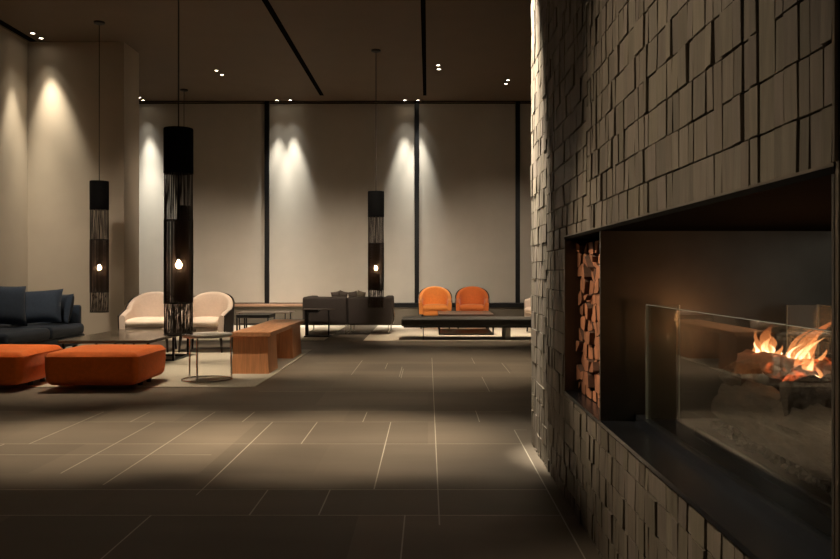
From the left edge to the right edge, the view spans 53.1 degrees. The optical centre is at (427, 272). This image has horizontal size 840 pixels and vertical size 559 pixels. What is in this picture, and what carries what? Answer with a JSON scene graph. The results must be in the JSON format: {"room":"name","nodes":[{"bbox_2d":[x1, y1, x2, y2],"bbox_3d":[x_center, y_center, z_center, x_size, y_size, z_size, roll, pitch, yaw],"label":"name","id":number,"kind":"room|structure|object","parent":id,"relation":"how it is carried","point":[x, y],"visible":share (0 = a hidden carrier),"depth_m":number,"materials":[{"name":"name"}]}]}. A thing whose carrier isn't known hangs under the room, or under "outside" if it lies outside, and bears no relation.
{"room":"hotel lobby","nodes":[
{"label":"hotel lobby","id":0,"kind":"room"},
{"bbox_2d":[0,26,27,291],"bbox_3d":[-6.090,-1.200,4.275,0.220,4.500,16.550,0,0,0],"label":"wall","id":1,"kind":"structure","parent":0,"point":[13,49],"depth_m":12.09,"materials":[{"name":"beige paint"}]},
{"bbox_2d":[0,20,36,41],"bbox_3d":[-5.875,-3.472,9.250,0.110,0.056,6.500,0,0,0],"label":"trim","id":2,"kind":"structure","parent":1,"relation":"attached to","point":[2,23],"depth_m":11.98,"materials":[{"name":"black metal"}]},
{"bbox_2d":[28,42,138,335],"bbox_3d":[-5.820,-1.200,12.875,2.560,4.500,0.650,0,0,0],"label":"wall pier","id":3,"kind":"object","parent":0,"point":[63,77],"visible":0.67,"depth_m":12.55,"materials":[{"name":"beige paint"}]},
{"bbox_2d":[0,0,531,102],"bbox_3d":[-0.500,-3.550,6.650,13.400,0.200,21.300,0,0,0],"label":"ceiling","id":4,"kind":"structure","parent":0,"point":[478,45],"depth_m":12.68,"materials":[{"name":"paint"}]},
{"bbox_2d":[89,21,108,312],"bbox_3d":[-4.520,-1.454,11.550,0.253,3.990,0.253,0,0,-4],"label":"pendant lamp","id":5,"kind":"object","parent":4,"relation":"hanging from","point":[98,189],"visible":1,"depth_m":11.47,"materials":[{"name":"black metal"}]},
{"bbox_2d":[163,0,192,335],"bbox_3d":[-2.180,-1.454,7.340,0.253,3.990,0.253,0,0,-4],"label":"pendant lamp","id":6,"kind":"object","parent":4,"relation":"hanging from","point":[177,140],"visible":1,"depth_m":7.24,"materials":[{"name":"black metal"}]},
{"bbox_2d":[262,0,323,95],"bbox_3d":[-2.060,-3.472,11.650,0.080,0.056,9.300,0,0,0],"label":"trim","id":7,"kind":"structure","parent":4,"relation":"attached to","point":[267,4],"depth_m":12.55,"materials":[{"name":"black metal"}]},
{"bbox_2d":[139,101,530,101],"bbox_3d":[-0.450,-3.472,16.870,13.100,0.056,0.060,0,0,0],"label":"trim","id":8,"kind":"structure","parent":4,"relation":"attached to","point":[139,101],"depth_m":16.87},
{"bbox_2d":[368,49,383,307],"bbox_3d":[-0.805,-1.454,13.000,0.253,3.990,0.253,0,0,-4],"label":"pendant lamp","id":9,"kind":"object","parent":4,"relation":"hanging from","point":[375,198],"visible":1,"depth_m":12.90,"materials":[{"name":"black metal"}]},
{"bbox_2d":[420,0,425,95],"bbox_3d":[-0.062,-3.472,11.400,0.065,0.056,9.800,0,0,0],"label":"trim","id":10,"kind":"structure","parent":4,"relation":"attached to","point":[423,2],"depth_m":12.44,"materials":[{"name":"black metal"}]},
{"bbox_2d":[0,325,601,558],"bbox_3d":[-0.500,1.150,6.650,13.400,0.201,21.300,0,0,0],"label":"floor","id":11,"kind":"structure","parent":0,"point":[356,448],"depth_m":4.63,"materials":[{"name":"tile"}]},
{"bbox_2d":[0,305,84,347],"bbox_3d":[-5.138,0.715,10.265,1.084,0.670,2.230,0,0,0],"label":"sofa","id":12,"kind":"object","parent":11,"relation":"on","point":[41,332],"visible":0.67,"depth_m":10.34,"materials":[{"name":"blue fabric"}]},
{"bbox_2d":[0,286,26,325],"bbox_3d":[-5.250,0.391,10.280,0.300,0.538,0.688,0,0,45],"label":"sofa cushion","id":13,"kind":"object","parent":12,"relation":"on","point":[12,299],"visible":1,"depth_m":10.30,"materials":[{"name":"blue fabric"}]},
{"bbox_2d":[0,328,49,343],"bbox_3d":[-5.131,0.746,9.739,1.070,0.186,1.107,0,0,0],"label":"seat cushion","id":14,"kind":"object","parent":12,"relation":"on","point":[7,335],"depth_m":9.71,"materials":[{"name":"blue fabric"}]},
{"bbox_2d":[0,323,83,338],"bbox_3d":[-5.130,0.746,10.789,1.066,0.186,1.006,0,0,0],"label":"seat cushion","id":15,"kind":"object","parent":12,"relation":"on","point":[57,330],"depth_m":10.67,"materials":[{"name":"blue fabric"}]},
{"bbox_2d":[25,289,62,322],"bbox_3d":[-4.980,0.431,10.720,0.627,0.457,0.291,0,0,-9],"label":"sofa cushion","id":16,"kind":"object","parent":12,"relation":"on","point":[40,306],"visible":0.75,"depth_m":10.65,"materials":[{"name":"blue fabric"}]},
{"bbox_2d":[50,294,73,323],"bbox_3d":[-4.840,0.466,11.100,0.462,0.391,0.192,0,0,36],"label":"sofa cushion","id":17,"kind":"object","parent":12,"relation":"on","point":[67,301],"visible":0.56,"depth_m":10.96,"materials":[{"name":"blue fabric"}]},
{"bbox_2d":[0,349,311,386],"bbox_3d":[-3.092,1.046,9.575,3.015,0.007,3.750,0,0,0],"label":"area rug","id":18,"kind":"object","parent":11,"relation":"on","point":[210,361],"visible":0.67,"depth_m":8.62,"materials":[{"name":"beige carpet"}]},
{"bbox_2d":[0,344,62,385],"bbox_3d":[-4.030,0.862,7.859,0.904,0.360,0.922,0,0,0],"label":"ottoman","id":19,"kind":"object","parent":18,"relation":"on","point":[19,363],"visible":0.73,"depth_m":7.56,"materials":[{"name":"orange fabric"}]},
{"bbox_2d":[44,344,165,385],"bbox_3d":[-2.987,0.862,7.850,0.864,0.360,0.899,0,0,0],"label":"ottoman","id":20,"kind":"object","parent":18,"relation":"on","point":[99,364],"visible":1,"depth_m":7.43,"materials":[{"name":"orange fabric"}]},
{"bbox_2d":[58,329,195,360],"bbox_3d":[-3.470,0.882,9.890,0.980,0.320,1.820,0,0,0],"label":"coffee table","id":21,"kind":"object","parent":18,"relation":"on","point":[120,336],"visible":0.67,"depth_m":9.55,"materials":[{"name":"black metal"}]},
{"bbox_2d":[118,292,177,351],"bbox_3d":[-3.722,0.650,11.269,0.697,0.788,0.716,0,0,-5],"label":"armchair","id":22,"kind":"object","parent":18,"relation":"on","point":[145,310],"visible":0.57,"depth_m":11.36,"materials":[{"name":"beige fabric"}]},
{"bbox_2d":[125,317,163,326],"bbox_3d":[-3.716,0.656,11.205,0.530,0.144,0.584,0,0,-5],"label":"seat cushion","id":23,"kind":"object","parent":22,"relation":"on","point":[129,321],"depth_m":10.94,"materials":[{"name":"beige fabric"}]},
{"bbox_2d":[176,292,234,352],"bbox_3d":[-2.964,0.650,11.269,0.697,0.788,0.716,0,0,3],"label":"armchair","id":24,"kind":"object","parent":18,"relation":"on","point":[212,311],"visible":0.66,"depth_m":11.38,"materials":[{"name":"beige fabric"}]},
{"bbox_2d":[185,317,218,326],"bbox_3d":[-2.967,0.656,11.205,0.530,0.144,0.584,0,0,3],"label":"seat cushion","id":25,"kind":"object","parent":24,"relation":"on","point":[197,321],"depth_m":10.93,"materials":[{"name":"beige fabric"}]},
{"bbox_2d":[181,332,232,382],"bbox_3d":[-2.150,0.815,8.170,0.490,0.454,0.490,0,0,0],"label":"side table","id":26,"kind":"object","parent":18,"relation":"on","point":[196,335],"visible":0.93,"depth_m":8.05,"materials":[{"name":"metal"}]},
{"bbox_2d":[231,319,304,373],"bbox_3d":[-1.827,0.826,9.845,0.414,0.432,2.390,0,0,0],"label":"bench","id":27,"kind":"object","parent":18,"relation":"on","point":[257,348],"visible":1,"depth_m":8.74,"materials":[{"name":"brown wood"}]},
{"bbox_2d":[162,325,344,340],"bbox_3d":[-2.960,1.046,14.875,2.680,0.007,3.650,0,0,0],"label":"area rug","id":28,"kind":"object","parent":11,"relation":"on","point":[318,329],"visible":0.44,"depth_m":14.71,"materials":[{"name":"beige carpet"}]},
{"bbox_2d":[236,313,274,330],"bbox_3d":[-2.885,0.865,14.100,0.540,0.355,0.600,0,0,0],"label":"coffee table","id":29,"kind":"object","parent":28,"relation":"on","point":[243,315],"visible":0.86,"depth_m":13.80,"materials":[{"name":"black paint"}]},
{"bbox_2d":[236,311,294,329],"bbox_3d":[-2.900,0.867,15.000,0.940,0.350,0.640,0,0,0],"label":"coffee table","id":30,"kind":"object","parent":28,"relation":"on","point":[285,312],"visible":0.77,"depth_m":14.72,"materials":[{"name":"brown wood"}]},
{"bbox_2d":[301,308,334,336],"bbox_3d":[-1.800,0.816,13.800,0.500,0.452,0.400,0,0,0],"label":"side table","id":31,"kind":"object","parent":28,"relation":"on","point":[307,310],"visible":1,"depth_m":13.77,"materials":[{"name":"black metal"}]},
{"bbox_2d":[303,295,393,333],"bbox_3d":[-1.352,0.722,14.747,1.554,0.638,1.086,0,0,0],"label":"sofa","id":32,"kind":"object","parent":28,"relation":"on","point":[354,311],"visible":0.9,"depth_m":14.21,"materials":[{"name":"grey fabric"}]},
{"bbox_2d":[363,325,530,340],"bbox_3d":[1.200,1.046,14.850,4.400,0.007,3.800,0,0,0],"label":"area rug","id":33,"kind":"object","parent":11,"relation":"on","point":[398,332],"visible":0.51,"depth_m":14.00,"materials":[{"name":"beige carpet"}]},
{"bbox_2d":[418,286,452,328],"bbox_3d":[0.135,0.650,15.969,0.658,0.788,0.716,0,0,0],"label":"armchair","id":34,"kind":"object","parent":33,"relation":"on","point":[433,299],"visible":0.91,"depth_m":16.10,"materials":[{"name":"orange fabric"}]},
{"bbox_2d":[423,304,447,310],"bbox_3d":[0.135,0.656,15.905,0.490,0.144,0.584,0,0,0],"label":"seat cushion","id":35,"kind":"object","parent":34,"relation":"on","point":[426,307],"depth_m":15.63,"materials":[{"name":"orange fabric"}]},
{"bbox_2d":[438,311,493,334],"bbox_3d":[0.645,0.867,14.720,0.930,0.350,1.240,0,0,0],"label":"coffee table","id":36,"kind":"object","parent":33,"relation":"on","point":[487,331],"visible":0.82,"depth_m":14.46,"materials":[{"name":"brown wood"}]},
{"bbox_2d":[440,329,491,333],"bbox_3d":[0.645,1.030,14.720,0.876,0.012,1.176,0,0,0],"label":"shelf","id":37,"kind":"object","parent":36,"relation":"attached to","point":[442,331],"depth_m":14.71,"materials":[{"name":"brown wood"}]},
{"bbox_2d":[401,316,531,339],"bbox_3d":[0.750,0.874,13.450,2.340,0.336,0.720,0,0,0],"label":"bench","id":38,"kind":"object","parent":33,"relation":"on","point":[506,323],"visible":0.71,"depth_m":13.10,"materials":[{"name":"black leather"}]},
{"bbox_2d":[455,286,489,328],"bbox_3d":[0.841,0.650,15.969,0.658,0.788,0.716,0,0,3],"label":"armchair","id":39,"kind":"object","parent":33,"relation":"on","point":[470,298],"visible":0.72,"depth_m":16.14,"materials":[{"name":"orange fabric"}]},
{"bbox_2d":[460,304,484,310],"bbox_3d":[0.838,0.656,15.905,0.490,0.144,0.584,0,0,3],"label":"seat cushion","id":40,"kind":"object","parent":39,"relation":"on","point":[463,307],"depth_m":15.63,"materials":[{"name":"orange fabric"}]},
{"bbox_2d":[524,298,533,331],"bbox_3d":[2.089,0.652,14.703,0.713,0.783,0.720,0,0,-10],"label":"armchair","id":41,"kind":"object","parent":33,"relation":"on","point":[527,302],"visible":0.16,"depth_m":14.91,"materials":[{"name":"beige fabric"}]},
{"bbox_2d":[524,307,533,313],"bbox_3d":[2.026,0.656,14.692,0.584,0.144,0.550,0,0,-10],"label":"seat cushion","id":42,"kind":"object","parent":41,"relation":"on","point":[527,310],"depth_m":14.72,"materials":[{"name":"beige fabric"}]},
{"bbox_2d":[181,306,523,324],"bbox_3d":[-0.500,0.840,17.085,13.000,0.420,0.330,0,0,0],"label":"wall","id":43,"kind":"structure","parent":0,"point":[399,312],"depth_m":16.92,"materials":[{"name":"stone"}]},
{"bbox_2d":[139,103,264,303],"bbox_3d":[-5.170,-1.410,17.025,3.750,4.080,0.190,0,0,0],"label":"window","id":44,"kind":"structure","parent":43,"relation":"in","point":[139,103],"depth_m":17.04,"materials":[{"name":"black metal"}]},
{"bbox_2d":[139,104,264,302],"bbox_3d":[-5.133,-1.410,16.980,3.695,4.020,0.018,0,0,0],"label":"wall panel","id":45,"kind":"object","parent":44,"relation":"attached to","point":[228,139],"visible":0.49,"depth_m":16.98,"materials":[{"name":"paint"}]},
{"bbox_2d":[181,304,302,305],"bbox_3d":[-4.150,0.645,16.910,5.700,0.050,0.220,0,0,0],"label":"trim","id":46,"kind":"structure","parent":43,"relation":"attached to","point":[181,304],"depth_m":16.80,"materials":[{"name":"brown wood"}]},
{"bbox_2d":[265,102,414,303],"bbox_3d":[-1.782,-1.410,17.025,3.025,4.080,0.190,0,0,0],"label":"window","id":47,"kind":"structure","parent":43,"relation":"in","point":[266,103],"depth_m":16.93,"materials":[{"name":"black metal"}]},
{"bbox_2d":[269,104,414,302],"bbox_3d":[-1.736,-1.410,16.980,2.958,4.020,0.018,0,0,0],"label":"wall panel","id":48,"kind":"object","parent":47,"relation":"attached to","point":[325,160],"visible":0.89,"depth_m":16.98,"materials":[{"name":"paint"}]},
{"bbox_2d":[394,303,523,306],"bbox_3d":[2.350,0.647,16.940,7.300,0.085,0.160,0,0,0],"label":"trim","id":49,"kind":"structure","parent":43,"relation":"attached to","point":[395,304],"depth_m":16.86,"materials":[{"name":"black metal"}]},
{"bbox_2d":[415,102,514,302],"bbox_3d":[0.748,-1.410,17.025,2.035,4.080,0.190,0,0,0],"label":"window","id":50,"kind":"structure","parent":43,"relation":"in","point":[416,103],"depth_m":16.93,"materials":[{"name":"black metal"}]},
{"bbox_2d":[419,104,514,302],"bbox_3d":[0.797,-1.410,16.980,1.981,4.020,0.018,0,0,0],"label":"wall panel","id":51,"kind":"object","parent":50,"relation":"attached to","point":[467,151],"visible":0.93,"depth_m":16.98,"materials":[{"name":"paint"}]},
{"bbox_2d":[515,102,530,302],"bbox_3d":[3.285,-1.410,17.025,3.040,4.080,0.190,0,0,0],"label":"window","id":52,"kind":"structure","parent":43,"relation":"in","point":[517,104],"depth_m":16.93,"materials":[{"name":"black metal"}]},
{"bbox_2d":[520,104,534,302],"bbox_3d":[3.312,-1.410,16.980,2.955,4.020,0.018,0,0,0],"label":"wall panel","id":53,"kind":"object","parent":52,"relation":"attached to","point":[525,109],"visible":0.12,"depth_m":16.98,"materials":[{"name":"paint"}]},
{"bbox_2d":[530,0,839,558],"bbox_3d":[1.070,-1.200,2.770,0.880,4.500,4.840,0,0,0],"label":"wall","id":54,"kind":"structure","parent":0,"point":[639,107],"depth_m":2.50,"materials":[{"name":"stone"}]},
{"bbox_2d":[564,161,839,558],"bbox_3d":[1.067,0.192,2.575,0.886,0.726,2.583,0,0,0],"label":"fireplace","id":55,"kind":"object","parent":54,"relation":"in","point":[687,288],"visible":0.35,"depth_m":3.06,"materials":[{"name":"black metal"}]},
{"bbox_2d":[582,380,585,394],"bbox_3d":[0.850,0.504,3.718,0.324,0.062,0.097,0,0,0],"label":"log","id":56,"kind":"object","parent":55,"relation":"on","point":[583,383],"visible":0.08,"depth_m":3.72,"materials":[{"name":"brown wood"}]},
{"bbox_2d":[579,371,583,379],"bbox_3d":[0.832,0.450,3.705,0.310,0.048,0.112,0,0,0],"label":"log","id":57,"kind":"object","parent":56,"relation":"on","point":[582,372],"visible":0.12,"depth_m":3.70,"materials":[{"name":"brown wood"}]},
{"bbox_3d":[0.870,0.396,3.706,0.347,0.078,0.117,0,0,0],"label":"log","id":58,"kind":"object","parent":57,"relation":"on","visible":0},
{"bbox_2d":[583,342,588,356],"bbox_3d":[0.850,0.337,3.711,0.313,0.069,0.106,0,0,0],"label":"log","id":59,"kind":"object","parent":58,"relation":"on","point":[585,346],"visible":0.11,"depth_m":3.70,"materials":[{"name":"brown wood"}]},
{"bbox_3d":[0.852,0.276,3.705,0.313,0.055,0.096,0,0,0],"label":"log","id":60,"kind":"object","parent":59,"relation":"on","visible":0},
{"bbox_2d":[581,317,587,330],"bbox_3d":[0.860,0.221,3.698,0.354,0.066,0.125,0,0,0],"label":"log","id":61,"kind":"object","parent":60,"relation":"on","point":[584,322],"visible":0.12,"depth_m":3.67,"materials":[{"name":"brown wood"}]},
{"bbox_3d":[0.882,0.159,3.696,0.350,0.068,0.126,0,0,0],"label":"log","id":62,"kind":"object","parent":61,"relation":"on","visible":0},
{"bbox_3d":[0.867,0.101,3.700,0.324,0.057,0.111,0,0,0],"label":"log","id":63,"kind":"object","parent":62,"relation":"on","visible":0},
{"bbox_2d":[582,277,592,292],"bbox_3d":[0.858,0.051,3.677,0.353,0.072,0.086,0,0,0],"label":"log","id":64,"kind":"object","parent":63,"relation":"on","point":[585,281],"visible":0.12,"depth_m":3.65,"materials":[{"name":"brown wood"}]},
{"bbox_2d":[581,265,591,277],"bbox_3d":[0.831,-0.005,3.677,0.308,0.060,0.086,0,0,0],"label":"log","id":65,"kind":"object","parent":64,"relation":"on","point":[586,272],"visible":0.18,"depth_m":3.65,"materials":[{"name":"brown wood"}]},
{"bbox_2d":[586,387,594,398],"bbox_3d":[0.861,0.505,3.609,0.342,0.060,0.134,0,0,0],"label":"log","id":66,"kind":"object","parent":55,"relation":"on","point":[589,391],"visible":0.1,"depth_m":3.57,"materials":[{"name":"brown wood"}]},
{"bbox_2d":[583,371,599,387],"bbox_3d":[0.840,0.456,3.609,0.327,0.068,0.127,0,0,0],"label":"log","id":67,"kind":"object","parent":66,"relation":"on","point":[588,377],"visible":0.16,"depth_m":3.56,"materials":[{"name":"brown wood"}]},
{"bbox_2d":[583,359,594,371],"bbox_3d":[0.851,0.395,3.602,0.346,0.053,0.124,0,0,0],"label":"log","id":68,"kind":"object","parent":67,"relation":"on","point":[587,363],"visible":0.14,"depth_m":3.57,"materials":[{"name":"brown wood"}]},
{"bbox_2d":[589,345,594,357],"bbox_3d":[0.849,0.330,3.591,0.306,0.055,0.101,0,0,0],"label":"log","id":69,"kind":"object","parent":68,"relation":"on","point":[590,346],"visible":0.09,"depth_m":3.56,"materials":[{"name":"brown wood"}]},
{"bbox_2d":[584,331,594,344],"bbox_3d":[0.860,0.276,3.602,0.356,0.063,0.126,0,0,0],"label":"log","id":70,"kind":"object","parent":69,"relation":"on","point":[589,335],"visible":0.15,"depth_m":3.56,"materials":[{"name":"brown wood"}]},
{"bbox_2d":[588,320,594,330],"bbox_3d":[0.845,0.221,3.601,0.301,0.064,0.120,0,0,0],"label":"log","id":71,"kind":"object","parent":70,"relation":"on","point":[590,323],"visible":0.08,"depth_m":3.59,"materials":[{"name":"brown wood"}]},
{"bbox_2d":[585,303,592,319],"bbox_3d":[0.858,0.165,3.605,0.358,0.076,0.067,0,0,0],"label":"log","id":72,"kind":"object","parent":71,"relation":"on","point":[588,306],"visible":0.12,"depth_m":3.58,"materials":[{"name":"brown wood"}]},
{"bbox_2d":[583,295,592,299],"bbox_3d":[0.848,0.105,3.616,0.343,0.028,0.092,0,0,0],"label":"log","id":73,"kind":"object","parent":72,"relation":"on","point":[586,297],"visible":0.14,"depth_m":3.61,"materials":[{"name":"brown wood"}]},
{"bbox_2d":[589,280,595,294],"bbox_3d":[0.855,0.063,3.600,0.310,0.067,0.121,0,0,0],"label":"log","id":74,"kind":"object","parent":73,"relation":"on","point":[591,288],"visible":0.12,"depth_m":3.60,"materials":[{"name":"brown wood"}]},
{"bbox_3d":[0.881,-0.001,3.599,0.348,0.075,0.120,0,0,0],"label":"log","id":75,"kind":"object","parent":74,"relation":"on","visible":0},
{"bbox_2d":[584,256,594,267],"bbox_3d":[0.837,-0.048,3.623,0.314,0.054,0.097,0,0,0],"label":"log","id":76,"kind":"object","parent":75,"relation":"on","point":[587,260],"visible":0.12,"depth_m":3.62,"materials":[{"name":"brown wood"}]},
{"bbox_2d":[694,426,831,519],"bbox_3d":[1.070,0.512,2.085,0.420,0.035,1.270,0,0,0],"label":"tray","id":77,"kind":"object","parent":55,"relation":"on","point":[778,474],"depth_m":2.15,"materials":[{"name":"black metal"}]},
{"bbox_2d":[711,378,831,479],"bbox_3d":[0.936,0.394,2.040,0.185,0.180,1.100,0,0,0],"label":"ash","id":78,"kind":"object","parent":55,"relation":"in","point":[803,437],"visible":0.84,"depth_m":2.08,"materials":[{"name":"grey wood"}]},
{"bbox_2d":[778,374,831,416],"bbox_3d":[1.042,0.312,2.050,0.354,0.143,0.126,0,0,18],"label":"log","id":79,"kind":"object","parent":78,"relation":"on","point":[803,392],"visible":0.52,"depth_m":2.05,"materials":[{"name":"brown wood"}]},
{"bbox_2d":[783,357,831,380],"bbox_3d":[1.080,0.293,2.346,0.082,0.100,0.410,0,0,39],"label":"log","id":80,"kind":"object","parent":78,"relation":"on","point":[805,369],"visible":0.27,"depth_m":2.25,"materials":[{"name":"brown wood"}]},
{"bbox_3d":[0.851,0.504,3.811,0.324,0.051,0.066,0,0,0],"label":"log","id":81,"kind":"object","parent":55,"relation":"on","visible":0},
{"bbox_2d":[576,364,584,379],"bbox_3d":[0.832,0.453,3.791,0.306,0.076,0.105,0,0,0],"label":"log","id":82,"kind":"object","parent":81,"relation":"on","point":[579,368],"visible":0.12,"depth_m":3.80,"materials":[{"name":"brown wood"}]},
{"bbox_2d":[581,353,583,366],"bbox_3d":[0.876,0.395,3.791,0.351,0.077,0.106,0,0,0],"label":"log","id":83,"kind":"object","parent":82,"relation":"on","point":[582,354],"visible":0.07,"depth_m":3.81,"materials":[{"name":"brown wood"}]},
{"bbox_2d":[576,341,584,351],"bbox_3d":[0.834,0.333,3.797,0.315,0.053,0.094,0,0,0],"label":"log","id":84,"kind":"object","parent":83,"relation":"on","point":[579,344],"visible":0.14,"depth_m":3.79,"materials":[{"name":"brown wood"}]},
{"bbox_2d":[579,328,584,340],"bbox_3d":[0.863,0.278,3.797,0.346,0.057,0.093,0,0,0],"label":"log","id":85,"kind":"object","parent":84,"relation":"on","point":[581,332],"visible":0.12,"depth_m":3.80,"materials":[{"name":"brown wood"}]},
{"bbox_3d":[0.868,0.339,3.786,0.335,0.053,0.093,0,0,0],"label":"log","id":86,"kind":"object","parent":83,"relation":"on","visible":0},
{"bbox_3d":[0.872,0.268,3.784,0.336,0.056,0.093,0,0,0],"label":"log","id":87,"kind":"object","parent":86,"relation":"on","visible":0},
{"bbox_3d":[0.858,0.216,3.802,0.310,0.058,0.083,0,0,0],"label":"log","id":88,"kind":"object","parent":87,"relation":"on","visible":0},
{"bbox_2d":[580,303,584,315],"bbox_3d":[0.846,0.164,3.797,0.304,0.058,0.092,0,0,0],"label":"log","id":89,"kind":"object","parent":88,"relation":"on","point":[582,307],"visible":0.12,"depth_m":3.77,"materials":[{"name":"brown wood"}]},
{"bbox_2d":[578,290,587,305],"bbox_3d":[0.846,0.111,3.798,0.320,0.078,0.091,0,0,0],"label":"log","id":90,"kind":"object","parent":89,"relation":"on","point":[581,300],"visible":0.12,"depth_m":3.78,"materials":[{"name":"brown wood"}]},
{"bbox_3d":[0.862,0.054,3.789,0.332,0.078,0.109,0,0,0],"label":"log","id":91,"kind":"object","parent":90,"relation":"on","visible":0},
{"bbox_2d":[578,265,581,276],"bbox_3d":[0.837,-0.009,3.789,0.306,0.055,0.108,0,0,0],"label":"log","id":92,"kind":"object","parent":91,"relation":"on","point":[579,268],"visible":0.11,"depth_m":3.79,"materials":[{"name":"brown wood"}]},
{"bbox_2d":[577,252,583,267],"bbox_3d":[0.853,-0.060,3.797,0.340,0.081,0.094,0,0,0],"label":"log","id":93,"kind":"object","parent":92,"relation":"on","point":[579,254],"visible":0.12,"depth_m":3.79,"materials":[{"name":"brown wood"}]},
{"bbox_2d":[576,242,587,251],"bbox_3d":[0.848,-0.116,3.792,0.345,0.047,0.102,0,0,0],"label":"log","id":94,"kind":"object","parent":93,"relation":"on","point":[580,247],"visible":0.15,"depth_m":3.76,"materials":[{"name":"brown wood"}]},
{"bbox_3d":[0.863,0.513,3.421,0.324,0.046,0.103,0,0,0],"label":"log","id":95,"kind":"object","parent":55,"relation":"on","visible":0},
{"bbox_2d":[595,374,599,394],"bbox_3d":[0.844,0.451,3.412,0.311,0.082,0.118,0,0,0],"label":"log","id":96,"kind":"object","parent":95,"relation":"on","point":[597,381],"visible":0.11,"depth_m":3.41,"materials":[{"name":"brown wood"}]},
{"bbox_3d":[0.869,0.384,3.407,0.331,0.053,0.108,0,0,0],"label":"log","id":97,"kind":"object","parent":96,"relation":"on","visible":0},
{"bbox_3d":[0.868,0.327,3.409,0.337,0.060,0.123,0,0,0],"label":"log","id":98,"kind":"object","parent":97,"relation":"on","visible":0},
{"bbox_2d":[594,336,599,351],"bbox_3d":[0.843,0.285,3.406,0.317,0.065,0.124,0,0,0],"label":"log","id":99,"kind":"object","parent":98,"relation":"on","point":[597,339],"visible":0.12,"depth_m":3.39,"materials":[{"name":"brown wood"}]},
{"bbox_3d":[0.855,0.237,3.413,0.339,0.051,0.082,0,0,0],"label":"log","id":100,"kind":"object","parent":99,"relation":"on","visible":0},
{"bbox_2d":[596,305,599,321],"bbox_3d":[0.873,0.164,3.414,0.354,0.075,0.128,0,0,0],"label":"log","id":101,"kind":"object","parent":100,"relation":"on","point":[597,306],"visible":0.07,"depth_m":3.43,"materials":[{"name":"brown wood"}]},
{"bbox_2d":[595,294,599,306],"bbox_3d":[0.851,0.111,3.413,0.321,0.059,0.134,0,0,0],"label":"log","id":102,"kind":"object","parent":101,"relation":"on","point":[597,296],"visible":0.08,"depth_m":3.42,"materials":[{"name":"brown wood"}]},
{"bbox_2d":[594,278,599,293],"bbox_3d":[0.837,0.053,3.412,0.310,0.066,0.100,0,0,0],"label":"log","id":103,"kind":"object","parent":102,"relation":"on","point":[597,287],"visible":0.12,"depth_m":3.38,"materials":[{"name":"brown wood"}]},
{"bbox_3d":[0.849,0.047,3.429,0.318,0.066,0.102,0,0,0],"label":"log","id":104,"kind":"object","parent":102,"relation":"on","visible":0},
{"bbox_2d":[595,265,599,279],"bbox_3d":[0.870,-0.001,3.414,0.356,0.068,0.127,0,0,0],"label":"log","id":105,"kind":"object","parent":104,"relation":"on","point":[597,266],"visible":0.05,"depth_m":3.43,"materials":[{"name":"brown wood"}]},
{"bbox_2d":[589,254,598,261],"bbox_3d":[0.846,-0.062,3.494,0.339,0.036,0.084,0,0,0],"label":"log","id":106,"kind":"object","parent":105,"relation":"on","point":[594,258],"visible":0.12,"depth_m":3.46,"materials":[{"name":"brown wood"}]},
{"bbox_2d":[589,241,599,254],"bbox_3d":[0.829,-0.103,3.501,0.300,0.058,0.094,0,0,0],"label":"log","id":107,"kind":"object","parent":106,"relation":"on","point":[592,244],"visible":0.12,"depth_m":3.47,"materials":[{"name":"brown wood"}]},
{"bbox_3d":[1.206,0.385,2.085,0.179,0.173,1.090,0,0,0],"label":"log","id":108,"kind":"object","parent":55,"relation":"on","visible":0},
{"bbox_2d":[718,358,794,390],"bbox_3d":[1.070,0.312,2.550,0.366,0.107,0.108,0,0,-12],"label":"log","id":109,"kind":"object","parent":108,"relation":"on","point":[737,373],"visible":0.23,"depth_m":2.49,"materials":[{"name":"brown wood"}]},
{"bbox_2d":[734,349,831,379],"bbox_3d":[1.050,0.278,2.422,0.090,0.083,0.436,0,0,-17],"label":"log","id":110,"kind":"object","parent":109,"relation":"on","point":[773,365],"visible":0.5,"depth_m":2.45,"materials":[{"name":"brown wood"}]},
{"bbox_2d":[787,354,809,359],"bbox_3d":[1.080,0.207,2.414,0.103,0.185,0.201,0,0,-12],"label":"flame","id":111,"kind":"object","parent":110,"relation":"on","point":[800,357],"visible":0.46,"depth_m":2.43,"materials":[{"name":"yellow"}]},
{"bbox_2d":[832,0,839,161],"bbox_3d":[0.637,-1.802,1.304,0.016,3.257,0.008,0,0,0],"label":"trim","id":112,"kind":"structure","parent":54,"relation":"attached to","point":[835,3],"depth_m":1.30,"materials":[{"name":"metal"}]},
{"bbox_3d":[0.877,0.447,3.504,0.346,0.073,0.095,0,0,0],"label":"log","id":113,"kind":"object","parent":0,"visible":0},
{"bbox_2d":[589,362,599,371],"bbox_3d":[0.852,0.392,3.493,0.347,0.052,0.096,0,0,0],"label":"log","id":114,"kind":"object","parent":113,"relation":"on","point":[594,367],"visible":0.14,"depth_m":3.46,"materials":[{"name":"brown wood"}]},
{"bbox_3d":[0.872,0.386,3.514,0.343,0.052,0.076,0,0,0],"label":"log","id":115,"kind":"object","parent":113,"relation":"on","visible":0},
{"bbox_2d":[594,346,597,359],"bbox_3d":[0.876,0.330,3.510,0.347,0.069,0.086,0,0,0],"label":"log","id":116,"kind":"object","parent":115,"relation":"on","point":[595,348],"visible":0.1,"depth_m":3.52,"materials":[{"name":"brown wood"}]},
{"bbox_3d":[0.859,0.276,3.503,0.309,0.060,0.097,0,0,0],"label":"log","id":117,"kind":"object","parent":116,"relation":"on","visible":0},
{"bbox_3d":[0.869,0.233,3.511,0.334,0.056,0.117,0,0,0],"label":"log","id":118,"kind":"object","parent":117,"relation":"on","visible":0},
{"bbox_2d":[591,306,597,321],"bbox_3d":[0.859,0.170,3.511,0.334,0.071,0.103,0,0,0],"label":"log","id":119,"kind":"object","parent":118,"relation":"on","point":[594,314],"visible":0.11,"depth_m":3.49,"materials":[{"name":"brown wood"}]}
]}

